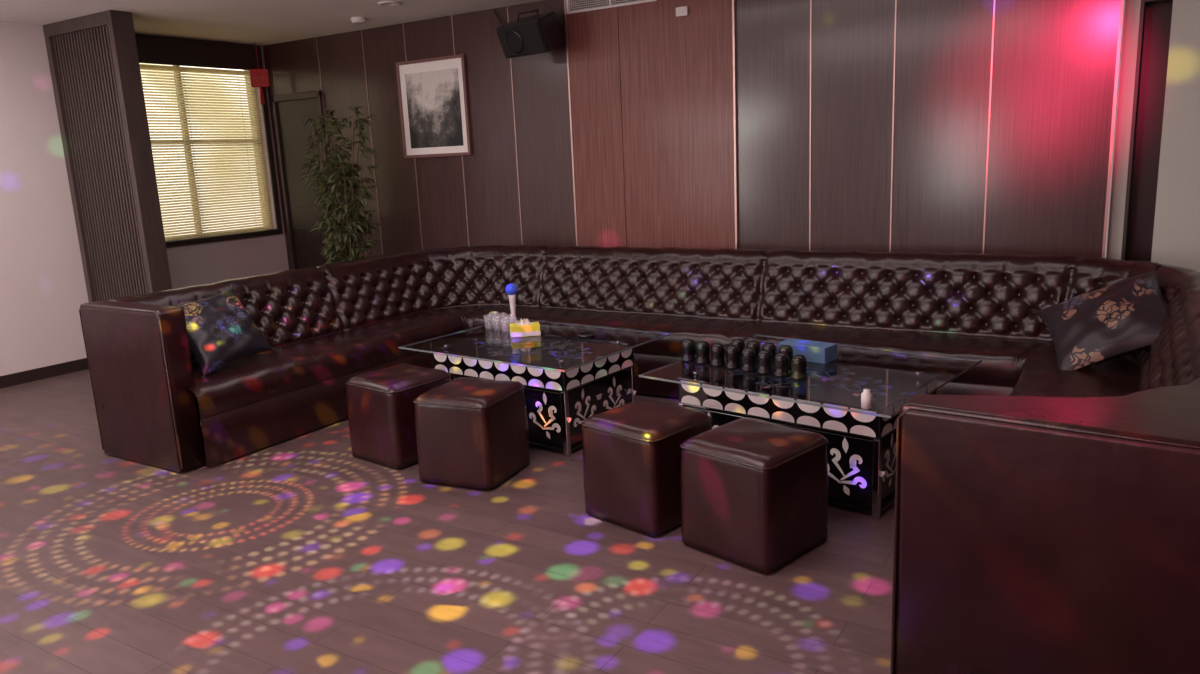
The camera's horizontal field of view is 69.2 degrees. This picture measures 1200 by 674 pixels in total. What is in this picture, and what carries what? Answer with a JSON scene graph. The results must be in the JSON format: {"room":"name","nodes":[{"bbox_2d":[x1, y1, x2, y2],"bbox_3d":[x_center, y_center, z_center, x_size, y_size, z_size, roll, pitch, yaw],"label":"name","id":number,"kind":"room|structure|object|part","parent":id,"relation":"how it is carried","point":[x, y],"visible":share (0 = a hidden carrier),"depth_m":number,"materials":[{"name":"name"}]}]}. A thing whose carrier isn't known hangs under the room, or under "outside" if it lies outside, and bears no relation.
{"room":"entertainment venue","nodes":[
{"label":"entertainment venue","id":0,"kind":"room"},
{"bbox_2d":[0,21,288,375],"bbox_3d":[-5.425,-0.619,5.011,0.200,2.650,8.850,5,14,31],"label":"wall","id":1,"kind":"structure","parent":0,"point":[43,290],"depth_m":6.65,"materials":[{"name":"white paint"}]},
{"bbox_2d":[0,358,88,388],"bbox_3d":[-5.843,0.853,4.321,0.015,0.090,6.690,5,14,31],"label":"baseboard","id":2,"kind":"structure","parent":1,"relation":"attached to","point":[45,372],"depth_m":6.73,"materials":[{"name":"black wood"}]},
{"bbox_2d":[139,64,272,240],"bbox_3d":[-3.609,-1.626,7.708,0.040,1.473,1.490,5,14,31],"label":"blind","id":3,"kind":"object","parent":1,"relation":"attached to","point":[149,106],"visible":0.58,"depth_m":7.82,"materials":[{"name":"beige plastic"}]},
{"bbox_3d":[-3.641,-2.329,7.561,0.040,0.035,1.490,5,14,31],"label":"head rail","id":4,"kind":"part","parent":3,"relation":"part of","materials":[{"name":"beige"}]},
{"bbox_3d":[-3.576,-0.915,7.856,0.028,0.018,1.480,5,14,31],"label":"rail","id":5,"kind":"part","parent":3,"relation":"part of","materials":[{"name":"beige plastic"}]},
{"bbox_2d":[135,34,282,247],"bbox_3d":[-3.568,-1.712,7.668,0.030,1.757,1.610,5,14,31],"label":"window frame","id":6,"kind":"structure","parent":1,"relation":"attached to","point":[151,49],"depth_m":7.75,"materials":[{"name":"brown wood"}]},
{"bbox_2d":[164,65,270,232],"bbox_3d":[-3.667,-1.700,7.727,0.060,1.660,1.520,5,14,31],"label":"frame","id":7,"kind":"object","parent":1,"relation":"attached to","point":[172,65],"visible":0.17,"depth_m":7.86,"materials":[{"name":"beige wood"}]},
{"bbox_2d":[165,229,278,243],"bbox_3d":[-3.560,-0.893,7.851,0.105,0.019,1.518,5,14,31],"label":"sill","id":8,"kind":"structure","parent":1,"relation":"attached to","point":[269,230],"depth_m":7.93,"materials":[{"name":"brown wood"}]},
{"bbox_2d":[0,0,542,45],"bbox_3d":[-0.809,-1.740,2.635,10.370,0.100,10.200,5,14,31],"label":"ceiling","id":9,"kind":"structure","parent":0,"point":[260,22],"depth_m":6.54,"materials":[{"name":"paint"}]},
{"bbox_2d":[249,43,269,104],"bbox_3d":[-3.130,-2.416,7.989,0.160,0.545,0.040,-6,12,-17],"label":"ornament","id":10,"kind":"object","parent":9,"relation":"hanging from","point":[259,77],"visible":1,"depth_m":7.99,"materials":[{"name":"red paint"}]},
{"bbox_2d":[351,17,365,23],"bbox_3d":[-1.912,-2.509,6.894,0.120,0.035,0.120,5,14,31],"label":"smoke detector","id":11,"kind":"object","parent":9,"relation":"attached to","point":[356,20],"visible":1,"depth_m":6.85,"materials":[{"name":"white plastic"}]},
{"bbox_2d":[377,1,401,5],"bbox_3d":[-1.526,-2.416,6.309,0.170,0.012,0.170,5,14,31],"label":"recessed light","id":12,"kind":"object","parent":9,"relation":"in","point":[383,3],"depth_m":6.29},
{"bbox_2d":[0,369,894,673],"bbox_3d":[-0.686,0.950,3.196,10.370,0.100,10.200,5,14,31],"label":"floor","id":13,"kind":"structure","parent":0,"point":[300,554],"depth_m":3.23,"materials":[{"name":"brown wood"}]},
{"bbox_2d":[43,10,171,301],"bbox_3d":[-3.716,-1.040,6.659,0.915,2.649,0.160,5,14,31],"label":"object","id":14,"kind":"object","parent":13,"relation":"on","point":[93,59],"visible":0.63,"depth_m":6.50,"materials":[{"name":"brown wood"}]},
{"bbox_2d":[299,106,381,264],"bbox_3d":[-2.117,-0.881,7.193,0.734,1.977,0.640,5,14,31],"label":"bamboo","id":15,"kind":"object","parent":13,"relation":"on","point":[338,174],"visible":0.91,"depth_m":7.09,"materials":[{"name":"green plant"}]},
{"bbox_2d":[345,363,450,468],"bbox_3d":[-1.045,0.400,4.579,0.409,0.442,0.408,7,15,38],"label":"stool","id":16,"kind":"object","parent":13,"relation":"on","point":[380,405],"visible":0.77,"depth_m":4.40,"materials":[{"name":"brown leather"}]},
{"bbox_2d":[413,377,529,489],"bbox_3d":[-0.617,0.453,4.229,0.409,0.442,0.408,3,13,24],"label":"stool","id":17,"kind":"object","parent":13,"relation":"on","point":[471,432],"visible":1,"depth_m":4.07,"materials":[{"name":"brown leather"}]},
{"bbox_2d":[399,318,669,456],"bbox_3d":[-0.356,0.262,4.948,1.200,0.501,0.950,6,15,36],"label":"coffee table","id":18,"kind":"object","parent":13,"relation":"on","point":[567,381],"visible":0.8,"depth_m":4.64,"materials":[{"name":"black glass"}]},
{"bbox_2d":[506,283,518,324],"bbox_3d":[-0.540,-0.205,5.377,0.100,0.253,0.098,5,14,31],"label":"microphone","id":19,"kind":"object","parent":18,"relation":"on","point":[511,289],"visible":0.88,"depth_m":5.36,"materials":[{"name":"white plastic"}]},
{"bbox_2d":[510,318,540,337],"bbox_3d":[-0.435,-0.060,5.031,0.172,0.100,0.102,-4,12,-8],"label":"carton","id":20,"kind":"object","parent":18,"relation":"on","point":[524,328],"visible":1,"depth_m":4.99,"materials":[{"name":"yellow cardboard"}]},
{"bbox_3d":[-0.367,0.022,4.898,1.200,0.011,0.950,6,15,36],"label":"glass","id":21,"kind":"part","parent":18,"relation":"part of","materials":[{"name":"grey"}]},
{"bbox_2d":[529,441,582,451],"bbox_3d":[-0.364,0.485,4.971,0.960,0.015,0.620,6,15,36],"label":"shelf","id":22,"kind":"object","parent":18,"relation":"attached to","point":[553,445],"depth_m":4.52,"materials":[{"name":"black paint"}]},
{"bbox_2d":[577,332,596,338],"bbox_3d":[-0.074,-0.009,4.898,0.110,0.022,0.110,5,14,31],"label":"ashtray","id":23,"kind":"object","parent":18,"relation":"on","point":[583,335],"visible":1,"depth_m":4.87,"materials":[{"name":"glass"}]},
{"bbox_2d":[79,245,1199,673],"bbox_3d":[0.145,0.143,4.520,5.181,0.862,3.282,5,14,31],"label":"leather sofa","id":24,"kind":"object","parent":13,"relation":"on","point":[1047,516],"visible":0.88,"depth_m":4.44,"materials":[{"name":"brown leather"}]},
{"bbox_3d":[-2.424,0.243,4.606,0.735,0.838,0.150,5,14,31],"label":"arm","id":25,"kind":"part","parent":24,"relation":"part of","materials":[{"name":"leather"}]},
{"bbox_2d":[177,282,280,377],"bbox_3d":[-2.111,-0.036,4.816,0.320,0.462,0.549,5,14,34],"label":"throw pillow","id":26,"kind":"object","parent":24,"relation":"on","point":[220,331],"visible":0.89,"depth_m":4.76,"materials":[{"name":"black fabric"}]},
{"bbox_3d":[1.327,0.542,2.381,0.863,0.826,0.821,5,14,31],"label":"arm","id":27,"kind":"part","parent":24,"relation":"part of","materials":[{"name":"leather"}]},
{"bbox_2d":[1029,262,1168,369],"bbox_3d":[2.377,-0.068,4.076,0.554,0.503,0.668,1,12,16],"label":"throw pillow","id":28,"kind":"object","parent":24,"relation":"on","point":[1124,317],"visible":0.84,"depth_m":4.00,"materials":[{"name":"black fabric"}]},
{"bbox_2d":[581,399,711,535],"bbox_3d":[0.204,0.531,3.679,0.409,0.442,0.408,9,16,43],"label":"stool","id":29,"kind":"object","parent":13,"relation":"on","point":[632,451],"visible":0.81,"depth_m":3.51,"materials":[{"name":"brown leather"}]},
{"bbox_2d":[680,417,827,573],"bbox_3d":[0.593,0.583,3.343,0.418,0.442,0.418,-14,16,-43],"label":"stool","id":30,"kind":"object","parent":13,"relation":"on","point":[754,492],"visible":1,"depth_m":3.20,"materials":[{"name":"brown leather"}]},
{"bbox_2d":[639,334,981,519],"bbox_3d":[0.982,0.384,4.069,1.200,0.501,1.040,8,15,40],"label":"coffee table","id":31,"kind":"object","parent":13,"relation":"on","point":[861,445],"visible":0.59,"depth_m":3.70,"materials":[{"name":"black glass"}]},
{"bbox_2d":[681,339,695,361],"bbox_3d":[0.430,0.063,4.234,0.072,0.107,0.072,5,14,31],"label":"cup","id":32,"kind":"object","parent":31,"relation":"on","point":[688,345],"visible":1,"depth_m":4.21,"materials":[{"name":"black glass"}]},
{"bbox_2d":[696,341,709,364],"bbox_3d":[0.493,0.073,4.174,0.072,0.107,0.072,5,14,31],"label":"cup","id":33,"kind":"object","parent":31,"relation":"on","point":[702,347],"visible":0.99,"depth_m":4.15,"materials":[{"name":"black glass"}]},
{"bbox_2d":[710,343,724,366],"bbox_3d":[0.556,0.083,4.114,0.072,0.107,0.072,5,14,31],"label":"cup","id":34,"kind":"object","parent":31,"relation":"on","point":[717,350],"visible":1,"depth_m":4.09,"materials":[{"name":"black glass"}]},
{"bbox_2d":[725,345,740,369],"bbox_3d":[0.620,0.092,4.054,0.072,0.107,0.072,5,14,31],"label":"cup","id":35,"kind":"object","parent":31,"relation":"on","point":[732,352],"visible":1,"depth_m":4.03,"materials":[{"name":"black glass"}]},
{"bbox_2d":[731,339,744,361],"bbox_3d":[0.664,0.061,4.194,0.072,0.107,0.072,5,14,31],"label":"cup","id":36,"kind":"object","parent":31,"relation":"on","point":[740,343],"visible":0.35,"depth_m":4.16,"materials":[{"name":"black glass"}]},
{"bbox_2d":[741,348,756,371],"bbox_3d":[0.683,0.102,3.994,0.072,0.107,0.072,5,14,31],"label":"cup","id":37,"kind":"object","parent":31,"relation":"on","point":[748,355],"visible":1,"depth_m":3.97,"materials":[{"name":"black glass"}]},
{"bbox_2d":[746,341,760,363],"bbox_3d":[0.728,0.071,4.133,0.072,0.107,0.072,5,14,31],"label":"cup","id":38,"kind":"object","parent":31,"relation":"on","point":[755,345],"visible":0.36,"depth_m":4.10,"materials":[{"name":"black glass"}]},
{"bbox_2d":[757,350,772,374],"bbox_3d":[0.746,0.112,3.933,0.072,0.107,0.072,5,14,31],"label":"cup","id":39,"kind":"object","parent":31,"relation":"on","point":[764,358],"visible":1,"depth_m":3.91,"materials":[{"name":"black glass"}]},
{"bbox_2d":[762,343,776,366],"bbox_3d":[0.792,0.080,4.073,0.072,0.107,0.072,5,14,31],"label":"cup","id":40,"kind":"object","parent":31,"relation":"on","point":[771,347],"visible":0.44,"depth_m":4.04,"materials":[{"name":"black glass"}]},
{"bbox_2d":[773,352,789,377],"bbox_3d":[0.809,0.121,3.873,0.072,0.107,0.072,5,14,31],"label":"cup","id":41,"kind":"object","parent":31,"relation":"on","point":[781,359],"visible":1,"depth_m":3.85,"materials":[{"name":"black glass"}]},
{"bbox_2d":[778,345,792,368],"bbox_3d":[0.857,0.090,4.013,0.072,0.107,0.072,5,14,31],"label":"cup","id":42,"kind":"object","parent":31,"relation":"on","point":[788,349],"visible":0.45,"depth_m":3.98,"materials":[{"name":"black glass"}]},
{"bbox_2d":[791,355,806,380],"bbox_3d":[0.872,0.131,3.813,0.072,0.107,0.072,5,14,31],"label":"cup","id":43,"kind":"object","parent":31,"relation":"on","point":[798,362],"visible":1,"depth_m":3.79,"materials":[{"name":"black glass"}]},
{"bbox_2d":[778,338,836,363],"bbox_3d":[0.996,0.065,4.178,0.250,0.076,0.125,8,16,41],"label":"tissue box","id":44,"kind":"object","parent":31,"relation":"on","point":[814,351],"visible":0.8,"depth_m":4.11,"materials":[{"name":"blue cardboard"}]},
{"bbox_3d":[0.971,0.144,4.019,1.200,0.011,1.040,8,15,40],"label":"glass","id":45,"kind":"part","parent":31,"relation":"part of","materials":[{"name":"grey"}]},
{"bbox_2d":[828,494,894,513],"bbox_3d":[0.959,0.611,4.077,0.980,0.015,0.620,8,15,40],"label":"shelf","id":46,"kind":"object","parent":31,"relation":"attached to","point":[846,502],"depth_m":3.62,"materials":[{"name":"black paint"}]},
{"bbox_2d":[861,389,871,408],"bbox_3d":[1.028,0.238,3.353,0.042,0.072,0.042,5,14,31],"label":"bottle","id":47,"kind":"object","parent":31,"relation":"on","point":[866,395],"visible":1,"depth_m":3.34,"materials":[{"name":"white plastic"}]},
{"bbox_2d":[263,0,1120,269],"bbox_3d":[-0.148,-1.195,6.621,6.964,2.648,0.042,5,14,31],"label":"panelling","id":48,"kind":"object","parent":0,"point":[651,88],"depth_m":5.81,"materials":[{"name":"brown wood"}]},
{"bbox_2d":[1106,0,1140,259],"bbox_3d":[2.991,-0.970,4.854,0.218,2.649,0.140,5,14,31],"label":"door frame","id":49,"kind":"object","parent":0,"point":[1129,39],"depth_m":4.79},
{"bbox_2d":[1151,0,1199,271],"bbox_3d":[4.327,-0.855,4.010,2.950,2.649,0.180,5,14,31],"label":"wall","id":50,"kind":"structure","parent":0,"point":[1176,231],"depth_m":4.64,"materials":[{"name":"paint"}]},
{"bbox_3d":[-0.096,-1.219,6.720,6.990,2.650,0.190,5,14,31],"label":"wall","id":51,"kind":"structure","parent":0,"visible":0},
{"bbox_2d":[272,97,295,269],"bbox_3d":[-3.015,-1.201,8.425,0.030,2.180,0.053,5,14,31],"label":"door frame","id":52,"kind":"structure","parent":51,"relation":"attached to","point":[276,118],"depth_m":8.35,"materials":[{"name":"brown wood"}]},
{"bbox_2d":[272,91,321,101],"bbox_3d":[-2.797,-2.223,8.044,0.655,0.055,0.053,5,14,31],"label":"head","id":53,"kind":"object","parent":51,"relation":"attached to","point":[314,94],"visible":1,"depth_m":8.01},
{"bbox_2d":[277,98,333,268],"bbox_3d":[-2.740,-1.157,8.276,0.600,2.130,0.028,5,14,31],"label":"leaf","id":54,"kind":"object","parent":51,"relation":"attached to","point":[300,217],"visible":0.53,"depth_m":8.24,"materials":[{"name":"brown wood"}]},
{"bbox_2d":[286,118,323,206],"bbox_3d":[-2.770,-1.628,8.163,0.400,0.800,0.006,5,14,31],"label":"inset panel","id":55,"kind":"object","parent":54,"relation":"attached to","point":[298,135],"depth_m":8.18,"materials":[{"name":"brown wood"}]},
{"bbox_2d":[298,228,329,267],"bbox_3d":[-2.727,-0.674,8.362,0.400,0.750,0.006,5,14,31],"label":"inset panel","id":56,"kind":"object","parent":54,"relation":"attached to","point":[310,242],"visible":0.45,"depth_m":8.33,"materials":[{"name":"brown wood"}]},
{"bbox_2d":[318,92,336,259],"bbox_3d":[-2.482,-1.157,8.097,0.025,2.180,0.053,5,14,31],"label":"door frame","id":57,"kind":"structure","parent":51,"relation":"attached to","point":[320,101],"depth_m":7.91,"materials":[{"name":"brown wood"}]},
{"bbox_2d":[316,37,338,249],"bbox_3d":[-2.476,-1.385,8.043,0.008,2.648,0.006,5,14,31],"label":"trim","id":58,"kind":"structure","parent":51,"relation":"attached to","point":[316,37],"depth_m":7.85,"materials":[{"name":"brown"}]},
{"bbox_2d":[361,30,382,254],"bbox_3d":[-1.991,-1.345,7.746,0.008,2.648,0.006,5,14,31],"label":"trim","id":59,"kind":"structure","parent":51,"relation":"attached to","point":[361,30],"depth_m":7.66,"materials":[{"name":"brown"}]},
{"bbox_2d":[403,23,422,249],"bbox_3d":[-1.575,-1.311,7.490,0.008,2.648,0.006,5,14,31],"label":"trim","id":60,"kind":"structure","parent":51,"relation":"attached to","point":[403,23],"depth_m":7.49,"materials":[{"name":"brown"}]},
{"bbox_2d":[396,54,472,157],"bbox_3d":[-1.380,-1.897,7.211,0.740,0.790,0.030,5,14,31],"label":"painting","id":61,"kind":"object","parent":51,"relation":"attached to","point":[432,92],"visible":1,"depth_m":7.20,"materials":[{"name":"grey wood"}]},
{"bbox_2d":[405,68,463,148],"bbox_3d":[-1.377,-1.886,7.208,0.580,0.610,0.002,5,14,31],"label":"print","id":62,"kind":"object","parent":61,"relation":"attached to","point":[434,104],"depth_m":7.20},
{"bbox_2d":[451,15,469,245],"bbox_3d":[-1.124,-1.274,7.213,0.008,2.648,0.006,5,14,31],"label":"trim","id":63,"kind":"structure","parent":51,"relation":"attached to","point":[451,15],"depth_m":7.21,"materials":[{"name":"brown"}]},
{"bbox_2d":[507,6,522,244],"bbox_3d":[-0.648,-1.234,6.921,0.008,2.648,0.006,5,14,31],"label":"trim","id":64,"kind":"structure","parent":51,"relation":"attached to","point":[507,6],"depth_m":6.86,"materials":[{"name":"brown"}]},
{"bbox_2d":[496,9,562,58],"bbox_3d":[-0.460,-2.194,6.283,0.454,0.320,0.400,8,16,41],"label":"wall speaker","id":65,"kind":"object","parent":51,"relation":"attached to","point":[539,33],"visible":1,"depth_m":6.15,"materials":[{"name":"black plastic"}]},
{"bbox_2d":[497,23,544,56],"bbox_3d":[-0.563,-2.107,6.180,0.410,0.190,0.007,8,38,41],"label":"grille","id":66,"kind":"object","parent":65,"relation":"attached to","point":[517,39],"depth_m":6.16,"materials":[{"name":"black"}]},
{"bbox_2d":[564,0,577,245],"bbox_3d":[-0.194,-1.195,6.632,0.014,2.648,0.024,5,14,31],"label":"trim","id":67,"kind":"structure","parent":51,"relation":"attached to","point":[565,11],"depth_m":6.53,"materials":[{"name":"silver"}]},
{"bbox_2d":[566,0,656,13],"bbox_3d":[0.074,-2.398,6.159,0.740,0.126,0.015,5,14,31],"label":"air vent","id":68,"kind":"object","parent":51,"relation":"in","point":[573,6],"visible":1,"depth_m":6.23,"materials":[{"name":"white plastic"}]},
{"bbox_2d":[676,6,687,16],"bbox_3d":[0.554,-2.206,5.894,0.090,0.060,0.026,5,14,31],"label":"sensor","id":69,"kind":"object","parent":51,"relation":"attached to","point":[680,11],"visible":1,"depth_m":5.88,"materials":[{"name":"white plastic"}]},
{"bbox_2d":[732,0,737,248],"bbox_3d":[0.928,-1.102,5.943,0.014,2.648,0.024,5,14,31],"label":"trim","id":70,"kind":"structure","parent":51,"relation":"attached to","point":[733,1],"depth_m":5.86,"materials":[{"name":"silver metal"}]},
{"bbox_2d":[809,0,811,250],"bbox_3d":[1.373,-1.068,5.680,0.008,2.648,0.006,5,14,31],"label":"trim","id":71,"kind":"structure","parent":51,"relation":"attached to","point":[810,0],"depth_m":5.63,"materials":[{"name":"silver metal"}]},
{"bbox_2d":[889,0,896,251],"bbox_3d":[1.815,-1.031,5.408,0.008,2.648,0.006,5,14,31],"label":"trim","id":72,"kind":"structure","parent":51,"relation":"attached to","point":[895,0],"depth_m":5.35,"materials":[{"name":"silver metal"}]},
{"bbox_2d":[982,0,995,253],"bbox_3d":[2.280,-0.993,5.123,0.008,2.648,0.006,5,14,31],"label":"trim","id":73,"kind":"structure","parent":51,"relation":"attached to","point":[994,0],"depth_m":5.07,"materials":[{"name":"silver metal"}]},
{"bbox_2d":[1102,0,1123,257],"bbox_3d":[2.812,-0.949,4.797,0.014,2.648,0.006,5,14,31],"label":"trim","id":74,"kind":"structure","parent":51,"relation":"attached to","point":[1121,1],"depth_m":4.75,"materials":[{"name":"silver metal"}]},
{"bbox_2d":[1121,0,1144,259],"bbox_3d":[2.977,-0.751,4.912,0.016,2.200,0.145,5,14,31],"label":"frame","id":75,"kind":"object","parent":51,"relation":"attached to","point":[1142,1],"visible":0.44,"depth_m":4.77,"materials":[{"name":"brown wood"}]},
{"bbox_2d":[1125,2,1172,261],"bbox_3d":[3.084,-0.816,4.952,0.200,2.300,0.040,5,14,31],"label":"door leaf","id":76,"kind":"structure","parent":51,"relation":"in","point":[1157,17],"depth_m":4.86,"materials":[{"name":"brown wood"}]},
{"bbox_2d":[1145,0,1172,4],"bbox_3d":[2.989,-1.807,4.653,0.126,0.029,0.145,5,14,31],"label":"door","id":77,"kind":"structure","parent":51,"relation":"in","point":[1147,2],"depth_m":4.65,"materials":[{"name":"brown wood"}]},
{"label":"outside","id":78,"kind":"structure","parent":0,"visible":0},
{"bbox_2d":[139,63,262,236],"bbox_3d":[-5.604,-3.315,10.008,0.100,6.100,10.000,5,14,31],"label":"facade","id":79,"kind":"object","parent":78,"point":[139,63],"visible":0.02,"depth_m":10.99,"materials":[{"name":"beige"}]}
]}

